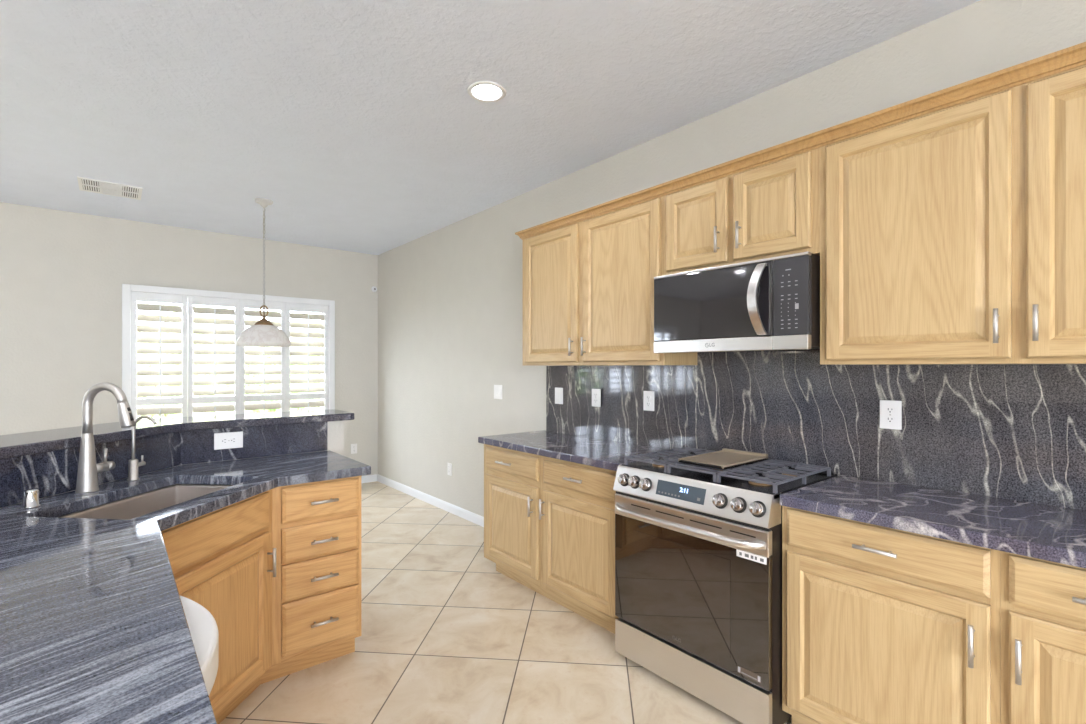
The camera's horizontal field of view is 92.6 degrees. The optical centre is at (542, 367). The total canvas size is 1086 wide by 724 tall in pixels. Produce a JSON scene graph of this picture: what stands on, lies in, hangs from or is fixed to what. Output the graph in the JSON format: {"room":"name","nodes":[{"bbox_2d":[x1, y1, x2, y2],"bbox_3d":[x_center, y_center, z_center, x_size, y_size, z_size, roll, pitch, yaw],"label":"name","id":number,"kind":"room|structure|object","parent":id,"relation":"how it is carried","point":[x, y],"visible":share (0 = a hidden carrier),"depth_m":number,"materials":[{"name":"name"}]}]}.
{"room":"kitchen","nodes":[
{"label":"kitchen","id":0,"kind":"room"},
{"bbox_2d":[2,421,343,507],"bbox_3d":[-1.268,0.846,1.042,1.242,1.079,3.960,0,0,-15],"label":"wall","id":1,"kind":"structure","parent":0,"point":[335,429],"depth_m":2.97,"materials":[{"name":"paint"}]},
{"bbox_2d":[0,409,354,459],"bbox_3d":[-1.343,0.285,1.075,1.469,0.040,4.209,0,0,-15],"label":"bar","id":2,"kind":"object","parent":1,"relation":"on","point":[36,442],"visible":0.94,"depth_m":2.36,"materials":[{"name":"stone"}]},
{"bbox_2d":[0,202,377,475],"bbox_3d":[-4.987,0.012,3.953,7.600,2.747,0.150,0,0,-40],"label":"wall","id":3,"kind":"structure","parent":0,"point":[63,274],"depth_m":4.71,"materials":[{"name":"paint"}]},
{"bbox_2d":[122,284,334,413],"bbox_3d":[-3.176,0.085,5.419,1.900,1.700,0.170,0,0,-40],"label":"window","id":4,"kind":"structure","parent":3,"relation":"in","point":[126,288],"depth_m":5.17,"materials":[{"name":"white wood"}]},
{"bbox_2d":[131,291,186,419],"bbox_3d":[-3.653,0.085,4.947,0.434,1.574,0.074,0,0,-40],"label":"shutter panel","id":5,"kind":"object","parent":4,"relation":"attached to","point":[135,296],"visible":0.69,"depth_m":4.93,"materials":[{"name":"paint"}]},
{"bbox_2d":[188,296,239,416],"bbox_3d":[-3.312,0.085,5.229,0.445,1.574,0.074,0,0,-40],"label":"shutter panel","id":6,"kind":"object","parent":4,"relation":"attached to","point":[192,300],"visible":0.71,"depth_m":5.22,"materials":[{"name":"paint"}]},
{"bbox_2d":[240,299,285,413],"bbox_3d":[-2.971,0.085,5.511,0.434,1.574,0.074,0,0,-40],"label":"shutter panel","id":7,"kind":"object","parent":4,"relation":"attached to","point":[252,304],"visible":0.56,"depth_m":5.50,"materials":[{"name":"paint"}]},
{"bbox_2d":[286,303,327,411],"bbox_3d":[-2.629,0.085,5.795,0.449,1.574,0.074,0,0,-40],"label":"shutter panel","id":8,"kind":"object","parent":4,"relation":"attached to","point":[289,306],"visible":0.77,"depth_m":5.79,"materials":[{"name":"paint"}]},
{"bbox_2d":[351,444,356,453],"bbox_3d":[-2.233,0.964,6.130,0.074,0.117,0.009,0,0,-40],"label":"wall outlet","id":9,"kind":"object","parent":3,"relation":"attached to","point":[353,446],"visible":1,"depth_m":6.12,"materials":[{"name":"white plastic"}]},
{"bbox_2d":[361,474,376,482],"bbox_3d":[-4.940,1.344,3.886,7.587,0.082,0.013,0,0,-40],"label":"baseboard","id":10,"kind":"structure","parent":3,"relation":"attached to","point":[369,478],"depth_m":6.24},
{"bbox_2d":[0,0,979,254],"bbox_3d":[-1.619,-1.412,-0.075,7.850,0.100,10.550,0,0,-40],"label":"ceiling","id":11,"kind":"structure","parent":0,"point":[360,124],"depth_m":2.56,"materials":[{"name":"paint"}]},
{"bbox_2d":[77,176,142,199],"bbox_3d":[-3.293,-1.357,3.953,0.370,0.008,0.350,0,0,-40],"label":"ceiling vent","id":12,"kind":"object","parent":11,"relation":"in","point":[85,184],"visible":1,"depth_m":3.94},
{"bbox_2d":[236,198,290,346],"bbox_3d":[-2.280,-0.765,4.240,0.398,1.192,0.398,0,0,-40],"label":"pendant light","id":13,"kind":"object","parent":11,"relation":"hanging from","point":[262,333],"visible":1,"depth_m":4.15,"materials":[{"name":"white glass"}]},
{"bbox_2d":[467,81,505,101],"bbox_3d":[-0.277,-1.386,2.563,0.192,0.061,0.192,0,0,-40],"label":"recessed light","id":14,"kind":"object","parent":11,"relation":"in","point":[484,91],"visible":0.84,"depth_m":2.58,"materials":[{"name":"white plastic"}]},
{"bbox_2d":[475,85,498,94],"bbox_3d":[-0.277,-1.376,2.563,0.119,0.004,0.119,0,0,-40],"label":"diffuser","id":15,"kind":"object","parent":14,"relation":"attached to","point":[479,89],"depth_m":2.58,"materials":[{"name":"white plastic"}]},
{"bbox_2d":[220,481,791,723],"bbox_3d":[-1.619,1.425,-0.075,7.850,0.080,10.550,0,0,-40],"label":"floor","id":16,"kind":"structure","parent":0,"point":[447,637],"depth_m":2.47,"materials":[{"name":"tile"}]},
{"bbox_2d":[180,596,218,694],"bbox_3d":[-0.966,0.953,0.909,0.672,0.865,0.592,0,0,-40],"label":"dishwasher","id":17,"kind":"object","parent":16,"relation":"on","point":[203,628],"visible":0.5,"depth_m":1.05,"materials":[{"name":"white"}]},
{"bbox_2d":[161,489,275,723],"bbox_3d":[-1.462,0.948,1.922,0.655,0.874,1.466,0,0,5],"label":"base cabinet","id":18,"kind":"object","parent":16,"relation":"on","point":[220,559],"visible":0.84,"depth_m":1.97,"materials":[{"name":"brown wood"}]},
{"bbox_2d":[260,476,360,684],"bbox_3d":[-1.190,0.948,2.537,0.416,0.874,0.630,0,0,-40],"label":"base cabinet","id":19,"kind":"object","parent":16,"relation":"on","point":[316,526],"visible":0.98,"depth_m":2.32,"materials":[{"name":"brown wood"}]},
{"bbox_2d":[0,450,370,723],"bbox_3d":[-0.679,0.490,1.145,1.473,0.040,3.429,0,0,-40],"label":"countertop","id":20,"kind":"structure","parent":19,"relation":"on","point":[94,628],"depth_m":1.04,"materials":[{"name":"stone"}]},
{"bbox_2d":[20,488,40,508],"bbox_3d":[-1.721,0.440,1.743,0.050,0.060,0.050,0,0,5],"label":"air gap","id":21,"kind":"object","parent":20,"relation":"on","point":[30,497],"visible":1,"depth_m":1.73,"materials":[{"name":"silver metal"}]},
{"bbox_2d":[75,382,135,492],"bbox_3d":[-1.647,0.264,1.992,0.223,0.413,0.134,0,0,5],"label":"kitchen faucet","id":22,"kind":"object","parent":20,"relation":"on","point":[87,476],"visible":1,"depth_m":1.95,"materials":[{"name":"silver metal"}]},
{"bbox_2d":[127,415,156,480],"bbox_3d":[-1.663,0.335,2.172,0.125,0.270,0.073,0,0,5],"label":"filter faucet","id":23,"kind":"object","parent":20,"relation":"on","point":[133,464],"visible":0.91,"depth_m":2.15,"materials":[{"name":"silver metal"}]},
{"bbox_2d":[57,484,232,519],"bbox_3d":[-1.438,0.617,1.933,0.426,0.212,0.670,0,0,5],"label":"sink","id":24,"kind":"object","parent":20,"relation":"in","point":[142,504],"visible":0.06,"depth_m":2.12,"materials":[{"name":"metal"}]},
{"bbox_2d":[0,422,326,507],"bbox_3d":[-1.194,0.388,0.994,1.060,0.164,3.754,0,0,-17],"label":"granite upstand","id":25,"kind":"object","parent":20,"relation":"on","point":[54,472],"visible":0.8,"depth_m":2.34,"materials":[{"name":"black stone"}]},
{"bbox_2d":[214,431,242,449],"bbox_3d":[-1.585,0.370,2.616,0.126,0.082,0.009,0,0,-40],"label":"wall outlet","id":26,"kind":"object","parent":25,"relation":"attached to","point":[228,440],"visible":1,"depth_m":2.61,"materials":[{"name":"white plastic"}]},
{"bbox_2d":[221,438,226,443],"bbox_3d":[-1.598,0.370,2.601,0.025,0.033,0.004,0,0,-40],"label":"socket","id":27,"kind":"object","parent":26,"relation":"attached to","point":[223,440],"depth_m":2.60,"materials":[{"name":"white plastic"}]},
{"bbox_2d":[230,437,235,443],"bbox_3d":[-1.568,0.370,2.626,0.025,0.033,0.004,0,0,-40],"label":"socket","id":28,"kind":"object","parent":26,"relation":"attached to","point":[232,439],"depth_m":2.62,"materials":[{"name":"white plastic"}]},
{"bbox_2d":[484,444,618,633],"bbox_3d":[0.183,0.948,3.176,0.587,0.874,1.258,0,0,-40],"label":"base cabinet","id":29,"kind":"object","parent":16,"relation":"on","point":[549,523],"visible":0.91,"depth_m":2.93,"materials":[{"name":"brown wood"}]},
{"bbox_2d":[478,430,682,470],"bbox_3d":[0.198,0.490,3.189,0.585,0.040,1.290,0,0,-40],"label":"countertop","id":30,"kind":"structure","parent":29,"relation":"on","point":[600,453],"depth_m":3.07,"materials":[{"name":"stone"}]},
{"bbox_2d":[613,447,837,723],"bbox_3d":[0.787,0.907,2.345,0.690,0.956,0.755,0,0,-40],"label":"gas range","id":31,"kind":"object","parent":16,"relation":"on","point":[698,549],"visible":0.89,"depth_m":2.10,"materials":[{"name":"silver metal"}]},
{"bbox_2d":[678,448,767,469],"bbox_3d":[0.828,0.416,2.373,0.382,0.026,0.225,0,0,-40],"label":"griddle plate","id":32,"kind":"object","parent":31,"relation":"on","point":[726,458],"visible":1,"depth_m":2.36,"materials":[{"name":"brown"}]},
{"bbox_2d":[621,452,837,498],"bbox_3d":[0.829,0.474,2.380,0.582,0.032,0.755,0,0,-40],"label":"cooktop","id":33,"kind":"object","parent":31,"relation":"in","point":[709,483],"depth_m":2.18,"materials":[{"name":"black metal"}]},
{"bbox_2d":[782,506,999,723],"bbox_3d":[1.276,0.948,1.855,0.587,0.874,0.620,0,0,-40],"label":"base cabinet","id":34,"kind":"object","parent":16,"relation":"on","point":[881,625],"visible":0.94,"depth_m":1.67,"materials":[{"name":"brown wood"}]},
{"bbox_2d":[1000,551,1085,723],"bbox_3d":[1.730,0.948,1.308,0.587,0.874,0.800,0,0,-40],"label":"base cabinet","id":35,"kind":"object","parent":16,"relation":"on","point":[1043,602],"visible":0.96,"depth_m":1.39,"materials":[{"name":"brown wood"}]},
{"bbox_2d":[780,475,1085,567],"bbox_3d":[1.543,0.490,1.549,0.565,0.040,1.419,0,0,-40],"label":"countertop","id":36,"kind":"structure","parent":35,"relation":"on","point":[1057,534],"depth_m":1.67,"materials":[{"name":"stone"}]},
{"bbox_2d":[378,0,1085,516],"bbox_3d":[1.298,0.012,2.438,0.150,2.747,10.500,0,0,-40],"label":"wall","id":37,"kind":"structure","parent":0,"point":[450,296],"depth_m":4.17,"materials":[{"name":"paint"}]},
{"bbox_2d":[377,474,483,526],"bbox_3d":[-1.003,1.344,5.090,0.013,0.082,3.180,0,0,-40],"label":"baseboard","id":38,"kind":"structure","parent":37,"relation":"attached to","point":[477,519],"depth_m":5.18,"materials":[{"name":"white wood"}]},
{"bbox_2d":[448,463,451,475],"bbox_3d":[-0.895,0.977,4.961,0.009,0.117,0.074,0,0,-40],"label":"wall outlet","id":39,"kind":"object","parent":37,"relation":"attached to","point":[449,464],"visible":1,"depth_m":4.95,"materials":[{"name":"white plastic"}]},
{"bbox_2d":[494,385,501,398],"bbox_3d":[-0.378,0.207,4.335,0.012,0.117,0.118,0,0,-40],"label":"light switch","id":40,"kind":"object","parent":37,"relation":"attached to","point":[497,388],"visible":1,"depth_m":4.33,"materials":[{"name":"white plastic"}]},
{"bbox_2d":[522,196,696,365],"bbox_3d":[0.337,-0.455,3.193,0.366,0.889,1.194,0,0,-40],"label":"upper cabinet","id":41,"kind":"object","parent":37,"relation":"attached to","point":[588,285],"visible":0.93,"depth_m":3.00,"materials":[{"name":"brown wood"}]},
{"bbox_2d":[664,147,819,274],"bbox_3d":[0.960,-0.678,2.441,0.366,0.443,0.758,0,0,-40],"label":"upper cabinet","id":42,"kind":"object","parent":37,"relation":"attached to","point":[772,209],"visible":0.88,"depth_m":2.29,"materials":[{"name":"brown wood"}]},
{"bbox_2d":[654,251,819,352],"bbox_3d":[0.914,-0.260,2.403,0.438,0.380,0.748,0,0,-40],"label":"microwave","id":43,"kind":"object","parent":42,"relation":"attached to","point":[773,303],"visible":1,"depth_m":2.22,"materials":[{"name":"black glass"}]},
{"bbox_2d":[546,349,1085,510],"bbox_3d":[1.127,0.185,2.512,0.020,0.600,3.432,0,0,-40],"label":"backsplash","id":44,"kind":"structure","parent":37,"relation":"attached to","point":[1017,432],"depth_m":2.21,"materials":[{"name":"stone"}]},
{"bbox_2d":[555,387,562,403],"bbox_3d":[0.112,0.205,3.712,0.012,0.117,0.085,0,0,-40],"label":"light switch","id":45,"kind":"object","parent":44,"relation":"attached to","point":[558,391],"visible":1,"depth_m":3.71,"materials":[{"name":"white plastic"}]},
{"bbox_2d":[592,389,601,406],"bbox_3d":[0.354,0.201,3.411,0.023,0.117,0.080,0,0,-40],"label":"wall outlet","id":46,"kind":"object","parent":44,"relation":"attached to","point":[596,393],"visible":1,"depth_m":3.40,"materials":[{"name":"white plastic"}]},
{"bbox_2d":[643,391,653,410],"bbox_3d":[0.629,0.201,3.089,0.009,0.117,0.080,0,0,-40],"label":"wall outlet","id":47,"kind":"object","parent":44,"relation":"attached to","point":[648,396],"visible":1,"depth_m":3.09,"materials":[{"name":"white plastic"}]},
{"bbox_2d":[880,400,901,429],"bbox_3d":[1.425,0.195,2.128,0.009,0.117,0.078,0,0,-40],"label":"wall outlet","id":48,"kind":"object","parent":44,"relation":"attached to","point":[890,411],"visible":1,"depth_m":2.12,"materials":[{"name":"white plastic"}]},
{"bbox_2d":[886,407,894,412],"bbox_3d":[1.423,0.176,2.127,0.004,0.025,0.033,0,0,-40],"label":"socket","id":49,"kind":"object","parent":48,"relation":"attached to","point":[888,409],"depth_m":2.12,"materials":[{"name":"white plastic"}]},
{"bbox_2d":[886,416,894,422],"bbox_3d":[1.423,0.215,2.127,0.004,0.025,0.033,0,0,-40],"label":"socket","id":50,"kind":"object","parent":48,"relation":"attached to","point":[889,419],"depth_m":2.12,"materials":[{"name":"white plastic"}]},
{"bbox_2d":[820,65,1085,364],"bbox_3d":[1.585,-0.455,1.687,0.366,0.889,1.200,0,0,-40],"label":"upper cabinet","id":51,"kind":"object","parent":37,"relation":"attached to","point":[956,234],"visible":0.98,"depth_m":1.70,"materials":[{"name":"brown wood"}]},
{"bbox_2d":[515,42,1085,239],"bbox_3d":[0.956,-0.902,2.460,0.346,0.050,3.190,0,0,-40],"label":"crown molding","id":52,"kind":"structure","parent":51,"relation":"attached to","point":[1074,56],"depth_m":1.95,"materials":[{"name":"brown wood"}]},
{"label":"outside","id":53,"kind":"structure","parent":0,"visible":0},
{"bbox_3d":[-7.081,1.390,7.736,34.000,0.030,3.050,0,0,-40],"label":"ground","id":54,"kind":"structure","parent":53,"visible":0},
{"bbox_2d":[137,312,227,418],"bbox_3d":[-6.147,0.238,8.649,1.640,2.364,1.630,0,0,-40],"label":"shrub","id":55,"kind":"object","parent":54,"relation":"on","point":[173,313],"visible":0.19,"depth_m":8.58,"materials":[{"name":"green plant"}]},
{"bbox_2d":[218,347,314,414],"bbox_3d":[-4.453,0.539,8.521,1.409,1.762,1.409,0,0,8],"label":"shrub","id":56,"kind":"object","parent":54,"relation":"on","point":[267,356],"visible":0.19,"depth_m":8.35,"materials":[{"name":"green plant"}]},
{"bbox_2d":[297,320,319,409],"bbox_3d":[-4.288,0.085,10.606,1.654,2.668,1.718,0,0,-40],"label":"shrub","id":57,"kind":"object","parent":54,"relation":"on","point":[317,330],"visible":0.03,"depth_m":10.32,"materials":[{"name":"green plant"}]},
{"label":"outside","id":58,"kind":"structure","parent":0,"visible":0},
{"bbox_3d":[-11.979,1.455,13.652,34.000,0.100,23.690,0,0,-40],"label":"ground","id":59,"kind":"structure","parent":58,"visible":0},
{"bbox_2d":[137,332,319,418],"bbox_3d":[-1.917,0.385,14.122,17.900,2.200,0.200,0,0,-40],"label":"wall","id":60,"kind":"structure","parent":59,"relation":"on","point":[138,333],"depth_m":10.29,"materials":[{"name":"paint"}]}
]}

